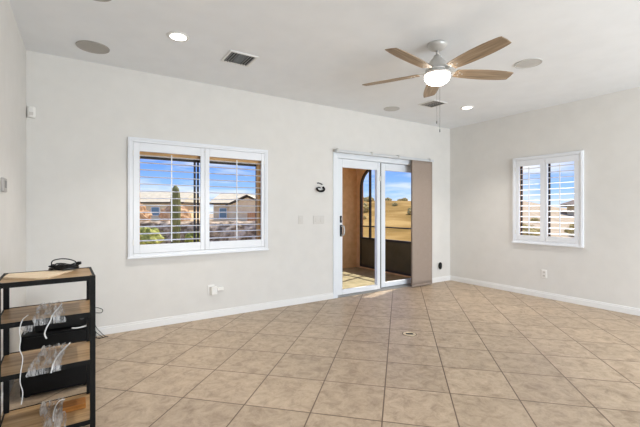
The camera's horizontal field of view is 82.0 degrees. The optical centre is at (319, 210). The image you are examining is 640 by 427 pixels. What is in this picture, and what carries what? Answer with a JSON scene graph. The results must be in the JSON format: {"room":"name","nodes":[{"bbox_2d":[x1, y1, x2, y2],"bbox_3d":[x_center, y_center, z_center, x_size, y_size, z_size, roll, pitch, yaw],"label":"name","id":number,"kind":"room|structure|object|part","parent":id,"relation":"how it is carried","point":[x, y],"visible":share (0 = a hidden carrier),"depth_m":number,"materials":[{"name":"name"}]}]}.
{"room":"living room","nodes":[
{"label":"living room","id":0,"kind":"room"},
{"bbox_2d":[0,0,25,394],"bbox_3d":[-0.738,-0.112,0.198,0.160,2.743,7.533,0,0,-33],"label":"wall","id":1,"kind":"structure","parent":0,"point":[12,47],"depth_m":2.73,"materials":[{"name":"paint"}]},
{"bbox_2d":[0,177,6,191],"bbox_3d":[-2.040,-0.165,2.378,0.020,0.090,0.120,0,0,-33],"label":"thermostat","id":2,"kind":"object","parent":1,"relation":"attached to","point":[3,181],"visible":1,"depth_m":2.33,"materials":[{"name":"grey plastic"}]},
{"bbox_2d":[1,380,14,413],"bbox_3d":[-0.660,1.217,0.239,0.015,0.086,7.518,0,0,-33],"label":"baseboard","id":3,"kind":"structure","parent":1,"relation":"attached to","point":[11,381],"depth_m":2.34,"materials":[{"name":"white paint"}]},
{"bbox_2d":[26,50,449,326],"bbox_3d":[-0.220,-0.112,5.112,6.364,2.743,0.160,0,0,-33],"label":"wall","id":4,"kind":"structure","parent":0,"point":[87,113],"depth_m":4.09,"materials":[{"name":"paint"}]},
{"bbox_2d":[27,106,35,117],"bbox_3d":[-2.669,-0.910,3.408,0.060,0.100,0.044,0,0,-33],"label":"sensor","id":5,"kind":"object","parent":4,"relation":"attached to","point":[31,111],"visible":1,"depth_m":3.39,"materials":[{"name":"white plastic"}]},
{"bbox_2d":[140,151,260,241],"bbox_3d":[-1.389,-0.115,4.378,1.430,1.060,0.105,0,0,-33],"label":"window","id":6,"kind":"structure","parent":4,"relation":"in","point":[258,179],"depth_m":4.40,"materials":[{"name":"brown metal"}]},
{"bbox_2d":[127,137,268,258],"bbox_3d":[-1.352,-0.134,4.296,1.603,1.276,0.108,0,0,-33],"label":"plantation shutter","id":7,"kind":"object","parent":6,"relation":"attached to","point":[135,144],"visible":1,"depth_m":4.21,"materials":[{"name":"white paint"}]},
{"bbox_3d":[-1.654,-0.134,4.075,0.744,1.176,0.030,0,0,-33],"label":"panel","id":8,"kind":"part","parent":7,"relation":"part of","materials":[{"name":"white paint"}]},
{"bbox_3d":[-1.635,-0.134,4.060,0.012,0.952,0.012,0,0,-33],"label":"tilt rod","id":9,"kind":"part","parent":7,"relation":"part of","materials":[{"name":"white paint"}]},
{"bbox_3d":[-1.026,-0.134,4.480,0.744,1.176,0.030,0,0,-33],"label":"panel","id":10,"kind":"part","parent":7,"relation":"part of","materials":[{"name":"white paint"}]},
{"bbox_3d":[-1.008,-0.134,4.465,0.012,0.952,0.012,0,0,-33],"label":"tilt rod","id":11,"kind":"part","parent":7,"relation":"part of","materials":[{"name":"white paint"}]},
{"bbox_2d":[208,284,214,294],"bbox_3d":[-1.279,0.930,4.328,0.080,0.120,0.007,0,0,-33],"label":"wall outlet","id":12,"kind":"object","parent":4,"relation":"attached to","point":[209,286],"visible":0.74,"depth_m":4.31,"materials":[{"name":"white plastic"}]},
{"bbox_2d":[211,286,223,294],"bbox_3d":[-1.211,0.938,4.342,0.150,0.095,0.045,0,0,-33],"label":"plug adapter","id":13,"kind":"object","parent":4,"relation":"attached to","point":[214,289],"visible":1,"depth_m":4.31,"materials":[{"name":"white plastic"}]},
{"bbox_2d":[96,275,449,335],"bbox_3d":[-0.173,1.217,5.039,6.044,0.086,0.015,0,0,-33],"label":"baseboard","id":14,"kind":"structure","parent":4,"relation":"attached to","point":[105,330],"depth_m":4.32,"materials":[{"name":"white paint"}]},
{"bbox_2d":[298,215,302,223],"bbox_3d":[-0.259,0.122,4.985,0.073,0.115,0.011,0,0,-33],"label":"light switch","id":15,"kind":"object","parent":4,"relation":"attached to","point":[300,217],"visible":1,"depth_m":4.98,"materials":[{"name":"white plastic"}]},
{"bbox_2d":[313,216,323,223],"bbox_3d":[-0.015,0.128,5.143,0.178,0.115,0.011,0,0,-33],"label":"light switch","id":16,"kind":"object","parent":4,"relation":"attached to","point":[316,219],"visible":1,"depth_m":5.14,"materials":[{"name":"white plastic"}]},
{"bbox_2d":[316,182,324,191],"bbox_3d":[0.012,-0.323,5.131,0.145,0.138,0.066,0,0,-33],"label":"wall bracket","id":17,"kind":"object","parent":4,"relation":"attached to","point":[319,188],"visible":1,"depth_m":5.14,"materials":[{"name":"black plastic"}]},
{"bbox_3d":[0.012,-0.299,5.131,0.145,0.089,0.066,0,0,-33],"label":"arm","id":18,"kind":"part","parent":17,"relation":"part of","materials":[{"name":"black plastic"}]},
{"bbox_2d":[333,152,410,298],"bbox_3d":[1.010,0.207,5.853,2.010,2.105,0.191,0,0,-33],"label":"door","id":19,"kind":"structure","parent":4,"relation":"in","point":[380,165],"depth_m":5.67,"materials":[{"name":"white plastic"}]},
{"bbox_3d":[0.588,0.234,5.568,0.828,1.983,0.040,0,0,-33],"label":"sliding panel","id":20,"kind":"part","parent":19,"relation":"part of","materials":[{"name":"white plastic"}]},
{"bbox_3d":[1.318,0.234,6.111,1.048,1.983,0.040,0,0,-33],"label":"fixed panel","id":21,"kind":"part","parent":19,"relation":"part of","materials":[{"name":"white plastic"}]},
{"bbox_2d":[333,148,433,286],"bbox_3d":[1.065,0.183,5.781,2.035,2.126,0.111,0,0,-33],"label":"blind","id":22,"kind":"object","parent":4,"relation":"attached to","point":[421,169],"visible":1,"depth_m":6.12,"materials":[{"name":"grey fabric"}]},
{"bbox_3d":[1.074,-0.848,5.767,2.035,0.040,0.060,0,0,-33],"label":"head rail","id":23,"kind":"part","parent":22,"relation":"part of","materials":[{"name":"grey metal"}]},
{"bbox_3d":[1.702,0.198,6.182,0.490,2.056,0.007,0,0,-33],"label":"fabric panel","id":24,"kind":"part","parent":22,"relation":"part of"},
{"bbox_3d":[1.704,0.198,6.164,0.485,2.056,0.007,0,0,-33],"label":"fabric panel","id":25,"kind":"part","parent":22,"relation":"part of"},
{"bbox_3d":[1.708,0.198,6.147,0.482,2.056,0.007,0,0,-33],"label":"fabric panel","id":26,"kind":"part","parent":22,"relation":"part of","materials":[{"name":"beige fabric"}]},
{"bbox_2d":[1,280,639,426],"bbox_3d":[1.868,1.310,1.882,6.364,0.100,7.853,0,0,-33],"label":"floor","id":27,"kind":"structure","parent":0,"point":[478,356],"depth_m":3.00,"materials":[{"name":"tile"}]},
{"bbox_2d":[0,267,95,426],"bbox_3d":[-1.524,0.809,2.071,0.426,0.902,0.380,0,0,-35],"label":"shelf rack","id":28,"kind":"object","parent":27,"relation":"on","point":[79,353],"visible":0.95,"depth_m":2.03,"materials":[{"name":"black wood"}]},
{"bbox_3d":[-1.587,0.803,1.812,0.026,0.890,0.026,0,0,-35],"label":"post","id":29,"kind":"part","parent":28,"relation":"part of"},
{"bbox_3d":[-1.790,0.803,2.102,0.026,0.890,0.026,0,0,-35],"label":"post","id":30,"kind":"part","parent":28,"relation":"part of","materials":[{"name":"black metal"}]},
{"bbox_2d":[19,315,27,404],"bbox_3d":[-1.512,0.758,1.889,0.017,0.424,0.114,0,0,-20],"label":"cord","id":31,"kind":"object","parent":28,"relation":"hanging from","point":[27,315],"visible":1,"depth_m":1.84,"materials":[{"name":"white plastic"}]},
{"bbox_2d":[3,270,72,279],"bbox_3d":[-1.559,0.357,2.050,0.311,0.008,0.285,0,0,-35],"label":"cardboard sheet","id":32,"kind":"object","parent":28,"relation":"on","point":[40,274],"visible":0.97,"depth_m":2.04,"materials":[{"name":"beige cardboard"}]},
{"bbox_2d":[48,258,81,269],"bbox_3d":[-1.530,0.322,2.212,0.165,0.068,0.087,0,0,-35],"label":"power adapter","id":33,"kind":"object","parent":32,"relation":"on","point":[61,266],"visible":1,"depth_m":2.20,"materials":[{"name":"black plastic"}]},
{"bbox_3d":[-1.524,0.831,2.071,0.424,0.026,0.378,0,0,-35],"label":"shelf frame","id":34,"kind":"part","parent":28,"relation":"part of","materials":[{"name":"brown wood"}]},
{"bbox_3d":[-1.524,0.571,2.071,0.424,0.026,0.378,0,0,-35],"label":"shelf frame","id":35,"kind":"part","parent":28,"relation":"part of","materials":[{"name":"brown wood"}]},
{"bbox_2d":[26,345,64,374],"bbox_3d":[-1.518,0.820,2.061,0.152,0.039,0.395,0,0,-31],"label":"plastic film","id":36,"kind":"object","parent":28,"relation":"on","point":[43,352],"visible":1,"depth_m":2.04,"materials":[{"name":"white"}]},
{"bbox_2d":[50,342,70,372],"bbox_3d":[-1.462,0.820,2.076,0.018,0.041,0.374,0,0,-22],"label":"cord","id":37,"kind":"object","parent":36,"relation":"on","point":[69,342],"visible":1,"depth_m":2.02,"materials":[{"name":"white plastic"}]},
{"bbox_3d":[-1.524,1.161,2.071,0.424,0.026,0.378,0,0,-35],"label":"shelf frame","id":38,"kind":"part","parent":28,"relation":"part of","materials":[{"name":"brown wood"}]},
{"bbox_3d":[-1.524,0.371,2.071,0.424,0.026,0.378,0,0,-35],"label":"shelf frame","id":39,"kind":"part","parent":28,"relation":"part of","materials":[{"name":"brown wood"}]},
{"bbox_2d":[34,302,62,319],"bbox_3d":[-1.511,0.564,2.065,0.143,0.048,0.386,0,0,-35],"label":"plastic film","id":40,"kind":"object","parent":28,"relation":"on","point":[58,312],"visible":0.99,"depth_m":2.02,"materials":[{"name":"white"}]},
{"bbox_2d":[44,303,62,338],"bbox_3d":[-1.449,0.600,2.027,0.034,0.122,0.282,0,0,-20],"label":"cord","id":41,"kind":"object","parent":40,"relation":"hanging from","point":[61,303],"visible":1,"depth_m":1.91,"materials":[{"name":"white plastic"}]},
{"bbox_2d":[40,398,64,426],"bbox_3d":[-1.501,1.156,2.072,0.128,0.048,0.386,0,0,-35],"label":"plastic film","id":42,"kind":"object","parent":28,"relation":"on","point":[60,417],"visible":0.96,"depth_m":2.06,"materials":[{"name":"white"}]},
{"bbox_2d":[52,399,64,421],"bbox_3d":[-1.502,1.136,2.098,0.034,0.010,0.259,0,0,-23],"label":"cord","id":43,"kind":"object","parent":42,"relation":"on","point":[61,399],"visible":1,"depth_m":2.10,"materials":[{"name":"white plastic"}]},
{"bbox_2d":[20,325,85,397],"bbox_3d":[-1.925,1.050,2.716,0.405,0.420,0.388,0,0,-33],"label":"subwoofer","id":44,"kind":"object","parent":28,"relation":"on","point":[56,380],"visible":0.6,"depth_m":2.54,"materials":[{"name":"black plastic"}]},
{"bbox_2d":[20,325,33,330],"bbox_3d":[-2.035,0.771,2.563,0.085,0.133,0.250,0,0,-33],"label":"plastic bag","id":45,"kind":"object","parent":44,"relation":"on","point":[24,327],"visible":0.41,"depth_m":2.56,"materials":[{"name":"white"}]},
{"bbox_2d":[35,318,85,330],"bbox_3d":[-1.900,0.777,2.746,0.330,0.125,0.346,0,0,-33],"label":"receiver","id":46,"kind":"object","parent":44,"relation":"on","point":[81,321],"visible":0.25,"depth_m":2.61,"materials":[{"name":"black plastic"}]},
{"bbox_2d":[62,397,85,412],"bbox_3d":[-1.437,1.137,2.156,0.112,0.030,0.090,0,0,-33],"label":"wood block","id":47,"kind":"object","parent":28,"relation":"on","point":[79,403],"visible":1,"depth_m":2.14,"materials":[{"name":"brown wood"}]},
{"bbox_3d":[-1.462,0.803,2.331,0.026,0.890,0.026,0,0,-35],"label":"post","id":48,"kind":"part","parent":28,"relation":"part of","materials":[{"name":"black metal"}]},
{"bbox_3d":[-1.259,0.803,2.040,0.026,0.890,0.026,0,0,-35],"label":"post","id":49,"kind":"part","parent":28,"relation":"part of","materials":[{"name":"black metal"}]},
{"bbox_2d":[96,307,107,338],"bbox_3d":[-2.192,1.109,3.649,0.165,0.304,0.114,0,0,-33],"label":"cable tangle","id":50,"kind":"object","parent":27,"relation":"on","point":[96,307],"visible":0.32,"depth_m":3.67,"materials":[{"name":"black plastic"}]},
{"bbox_2d":[402,332,416,335],"bbox_3d":[0.913,1.258,3.764,0.144,0.005,0.144,0,0,-33],"label":"floor outlet","id":51,"kind":"object","parent":27,"relation":"on","point":[403,333],"visible":1,"depth_m":3.75,"materials":[{"name":"gold metal"}]},
{"bbox_2d":[9,0,639,128],"bbox_3d":[1.868,-1.543,1.882,6.364,0.120,7.853,0,0,-33],"label":"ceiling","id":52,"kind":"structure","parent":0,"point":[321,52],"depth_m":3.29,"materials":[{"name":"paint"}]},
{"bbox_2d":[75,40,109,53],"bbox_3d":[-2.057,-1.479,3.338,0.266,0.008,0.266,0,0,-33],"label":"ceiling speaker","id":53,"kind":"object","parent":52,"relation":"attached to","point":[89,46],"visible":1,"depth_m":3.33},
{"bbox_2d":[77,42,107,52],"bbox_3d":[-2.057,-1.480,3.338,0.242,0.005,0.242,0,0,-33],"label":"grille","id":54,"kind":"object","parent":53,"relation":"attached to","point":[92,47],"depth_m":3.34,"materials":[{"name":"white metal"}]},
{"bbox_2d":[166,31,189,41],"bbox_3d":[-1.206,-1.478,3.138,0.188,0.009,0.188,0,0,-33],"label":"recessed light","id":55,"kind":"object","parent":52,"relation":"in","point":[177,36],"visible":1,"depth_m":3.13,"materials":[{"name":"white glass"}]},
{"bbox_2d":[221,50,258,66],"bbox_3d":[-0.784,-1.478,3.589,0.285,0.011,0.285,0,0,-33],"label":"ceiling vent","id":56,"kind":"object","parent":52,"relation":"in","point":[233,57],"visible":1,"depth_m":3.58,"materials":[{"name":"white metal"}]},
{"bbox_2d":[384,106,399,110],"bbox_3d":[1.041,-1.479,5.353,0.230,0.008,0.230,0,0,-33],"label":"ceiling speaker","id":57,"kind":"object","parent":52,"relation":"attached to","point":[391,108],"visible":1,"depth_m":5.33},
{"bbox_2d":[418,100,446,107],"bbox_3d":[1.559,-1.478,5.104,0.285,0.011,0.285,0,0,-33],"label":"ceiling vent","id":58,"kind":"object","parent":52,"relation":"in","point":[432,103],"visible":1,"depth_m":5.09,"materials":[{"name":"white metal"}]},
{"bbox_2d":[362,36,512,131],"bbox_3d":[1.043,-1.077,3.246,1.348,0.813,1.337,0,0,-33],"label":"ceiling fan","id":59,"kind":"object","parent":52,"relation":"hanging from","point":[437,73],"visible":1,"depth_m":3.20,"materials":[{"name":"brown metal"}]},
{"bbox_3d":[0.665,-1.232,3.491,0.537,0.007,0.150,0,12,29],"label":"blade","id":60,"kind":"part","parent":59,"relation":"part of","materials":[{"name":"brown wood"}]},
{"bbox_3d":[0.730,-1.232,2.986,0.537,0.007,0.150,0,12,-43],"label":"blade","id":61,"kind":"part","parent":59,"relation":"part of","materials":[{"name":"brown wood"}]},
{"bbox_3d":[1.126,-1.232,3.709,0.150,0.007,0.537,-12,-2,10],"label":"blade","id":62,"kind":"part","parent":59,"relation":"part of","materials":[{"name":"brown wood"}]},
{"bbox_3d":[1.045,-1.163,3.283,0.220,0.086,0.220,0,0,-33],"label":"lamp shade","id":63,"kind":"part","parent":59,"relation":"part of","materials":[{"name":"white glass"}]},
{"bbox_3d":[1.230,-1.232,2.891,0.150,0.007,0.537,13,-6,-25],"label":"blade","id":64,"kind":"part","parent":59,"relation":"part of","materials":[{"name":"brown wood"}]},
{"bbox_3d":[1.475,-1.232,3.338,0.537,0.007,0.150,0,-12,-7],"label":"blade","id":65,"kind":"part","parent":59,"relation":"part of","materials":[{"name":"brown wood"}]},
{"bbox_2d":[460,106,473,109],"bbox_3d":[2.114,-1.478,5.296,0.188,0.009,0.188,0,0,-33],"label":"recessed light","id":66,"kind":"object","parent":52,"relation":"in","point":[463,107],"visible":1,"depth_m":5.28,"materials":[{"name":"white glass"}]},
{"bbox_2d":[514,58,542,68],"bbox_3d":[2.094,-1.479,3.705,0.250,0.008,0.250,0,0,-33],"label":"ceiling speaker","id":67,"kind":"object","parent":52,"relation":"attached to","point":[532,62],"visible":1,"depth_m":3.70},
{"bbox_2d":[450,87,639,308],"bbox_3d":[4.473,-0.112,3.566,0.160,2.743,7.533,0,0,-33],"label":"wall","id":68,"kind":"structure","parent":0,"point":[606,127],"depth_m":5.13,"materials":[{"name":"paint"}]},
{"bbox_2d":[521,164,550,236],"bbox_3d":[3.342,-0.145,5.372,0.049,1.120,0.815,0,0,-33],"label":"window","id":69,"kind":"structure","parent":68,"relation":"in","point":[549,168],"depth_m":5.36,"materials":[{"name":"brown metal"}]},
{"bbox_2d":[512,150,583,247],"bbox_3d":[3.262,-0.154,5.308,0.107,1.297,0.966,0,0,-33],"label":"plantation shutter","id":70,"kind":"object","parent":69,"relation":"attached to","point":[577,157],"visible":1,"depth_m":5.27,"materials":[{"name":"white paint"}]},
{"bbox_3d":[3.103,-0.151,5.471,0.012,1.000,0.012,0,0,-33],"label":"tilt rod","id":71,"kind":"part","parent":70,"relation":"part of","materials":[{"name":"white paint"}]},
{"bbox_3d":[3.127,-0.154,5.476,0.030,1.197,0.426,0,0,-33],"label":"panel","id":72,"kind":"part","parent":70,"relation":"part of","materials":[{"name":"white paint"}]},
{"bbox_3d":[3.332,-0.151,5.117,0.012,1.000,0.012,0,0,-33],"label":"tilt rod","id":73,"kind":"part","parent":70,"relation":"part of","materials":[{"name":"white paint"}]},
{"bbox_3d":[3.360,-0.154,5.116,0.030,1.197,0.426,0,0,-33],"label":"panel","id":74,"kind":"part","parent":70,"relation":"part of","materials":[{"name":"white paint"}]},
{"bbox_2d":[542,270,546,277],"bbox_3d":[3.236,0.915,5.321,0.011,0.120,0.072,0,0,-33],"label":"wall outlet","id":75,"kind":"object","parent":68,"relation":"attached to","point":[544,272],"visible":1,"depth_m":5.31,"materials":[{"name":"white plastic"}]},
{"bbox_2d":[450,276,639,315],"bbox_3d":[4.404,1.217,3.512,0.015,0.086,7.518,0,0,-33],"label":"baseboard","id":76,"kind":"structure","parent":68,"relation":"attached to","point":[596,304],"depth_m":5.20,"materials":[{"name":"white paint"}]},
{"label":"outside","id":77,"kind":"structure","parent":0,"visible":0},
{"bbox_2d":[192,201,573,240],"bbox_3d":[20.782,-0.306,64.387,178.006,3.606,197.227,0,0,-33],"label":"ground","id":78,"kind":"structure","parent":77,"point":[395,216],"depth_m":22.82,"materials":[{"name":"brown sand"}]},
{"bbox_2d":[140,202,151,220],"bbox_3d":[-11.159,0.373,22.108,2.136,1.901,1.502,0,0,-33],"label":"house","id":79,"kind":"structure","parent":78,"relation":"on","point":[142,208],"depth_m":22.13,"materials":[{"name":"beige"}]},
{"bbox_2d":[140,225,164,244],"bbox_3d":[-5.956,1.007,12.690,1.269,1.053,1.188,0,0,-33],"label":"bush","id":80,"kind":"object","parent":78,"relation":"on","point":[142,229],"visible":0.45,"depth_m":12.38,"materials":[{"name":"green plant"}]},
{"bbox_2d":[140,192,199,220],"bbox_3d":[-19.872,-0.315,43.139,10.500,3.750,8.650,0,0,0],"label":"house","id":81,"kind":"structure","parent":78,"relation":"on","point":[142,194],"depth_m":41.24,"materials":[{"name":"beige paint"}]},
{"bbox_2d":[170,186,180,242],"bbox_3d":[-5.487,0.250,14.005,0.374,2.420,0.378,0,0,-33],"label":"saguaro cactus","id":82,"kind":"object","parent":78,"relation":"on","point":[175,188],"visible":0.58,"depth_m":13.88,"materials":[{"name":"green plant"}]},
{"bbox_2d":[158,204,193,220],"bbox_3d":[-8.899,0.394,22.846,2.081,1.870,1.555,0,0,-33],"label":"clump","id":83,"kind":"object","parent":78,"relation":"on","point":[167,209],"visible":0.28,"depth_m":22.49,"materials":[{"name":"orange stone"}]},
{"bbox_2d":[184,231,199,242],"bbox_3d":[-4.858,1.138,14.238,0.824,0.788,0.811,0,0,-33],"label":"bush","id":84,"kind":"object","parent":78,"relation":"on","point":[188,235],"visible":0.37,"depth_m":14.03,"materials":[{"name":"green plant"}]},
{"bbox_2d":[140,220,254,243],"bbox_3d":[-4.994,1.076,16.009,8.828,1.333,2.249,0,0,-1],"label":"wall","id":85,"kind":"structure","parent":78,"relation":"on","point":[166,222],"depth_m":15.22,"materials":[{"name":"grey stone"}]},
{"bbox_2d":[209,194,254,221],"bbox_3d":[-7.869,-0.215,42.981,8.300,3.550,8.950,0,0,0],"label":"house","id":86,"kind":"structure","parent":78,"relation":"on","point":[242,205],"depth_m":39.55,"materials":[{"name":"paint"}]},
{"bbox_2d":[247,213,254,220],"bbox_3d":[-4.097,0.635,28.128,2.880,0.950,0.070,0,0,0],"label":"fence","id":87,"kind":"object","parent":78,"relation":"on","point":[249,215],"visible":0.02,"depth_m":28.10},
{"bbox_2d":[363,205,368,211],"bbox_3d":[3.327,-0.102,27.726,0.984,0.682,0.955,0,0,-13],"label":"shrub","id":88,"kind":"object","parent":78,"relation":"on","point":[365,208],"visible":0.48,"depth_m":27.43,"materials":[{"name":"green plant"}]},
{"bbox_2d":[342,267,407,288],"bbox_3d":[0.217,1.345,6.923,2.680,0.110,2.407,0,0,-33],"label":"patio slab","id":89,"kind":"object","parent":78,"relation":"on","point":[352,277],"visible":0.07,"depth_m":7.11,"materials":[{"name":"concrete"}]},
{"bbox_2d":[342,168,356,267],"bbox_3d":[0.031,0.020,8.057,2.200,2.760,0.200,0,0,-33],"label":"wall","id":90,"kind":"structure","parent":89,"relation":"on","point":[349,175],"depth_m":8.35,"materials":[{"name":"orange paint"}]},
{"bbox_2d":[357,169,410,277],"bbox_3d":[1.456,0.020,7.575,0.070,2.760,2.157,0,0,-33],"label":"wall","id":91,"kind":"structure","parent":78,"relation":"on","point":[360,172],"depth_m":8.38,"materials":[{"name":"beige paint"}]},
{"bbox_2d":[360,170,410,275],"bbox_3d":[1.442,0.150,7.570,0.050,2.220,1.910,0,0,-33],"label":"screen enclosure","id":92,"kind":"object","parent":91,"relation":"attached to","point":[397,252],"visible":0.41,"depth_m":7.66,"materials":[{"name":"brown metal"}]},
{"bbox_3d":[1.442,0.347,7.570,0.030,0.025,1.830,0,0,-33],"label":"rail","id":93,"kind":"part","parent":92,"relation":"part of","materials":[{"name":"brown metal"}]},
{"bbox_3d":[1.442,0.618,7.570,0.050,0.045,1.830,0,0,-33],"label":"rail","id":94,"kind":"part","parent":92,"relation":"part of","materials":[{"name":"brown metal"}]},
{"bbox_3d":[1.442,0.935,7.570,0.030,0.590,1.830,0,0,-33],"label":"kick panel","id":95,"kind":"part","parent":92,"relation":"part of","materials":[{"name":"black metal"}]},
{"bbox_2d":[523,225,539,235],"bbox_3d":[8.387,0.896,14.736,1.018,0.706,0.988,0,0,11],"label":"shrub","id":96,"kind":"object","parent":78,"relation":"on","point":[524,229],"visible":0.25,"depth_m":14.51,"materials":[{"name":"green plant"}]},
{"bbox_2d":[530,217,539,221],"bbox_3d":[11.961,0.549,20.509,0.549,0.392,0.566,0,0,-45],"label":"shrub","id":97,"kind":"object","parent":78,"relation":"on","point":[533,218],"visible":0.59,"depth_m":20.38,"materials":[{"name":"green plant"}]},
{"bbox_2d":[560,200,573,215],"bbox_3d":[23.288,-0.115,27.983,8.400,2.750,6.900,0,0,34],"label":"house","id":98,"kind":"structure","parent":78,"relation":"on","point":[569,208],"depth_m":27.43,"materials":[{"name":"beige paint"}]},
{"bbox_2d":[567,229,573,236],"bbox_3d":[11.044,0.962,15.849,0.750,0.520,0.728,0,0,-14],"label":"shrub","id":99,"kind":"object","parent":78,"relation":"on","point":[569,230],"visible":0.25,"depth_m":15.83,"materials":[{"name":"green plant"}]}
]}

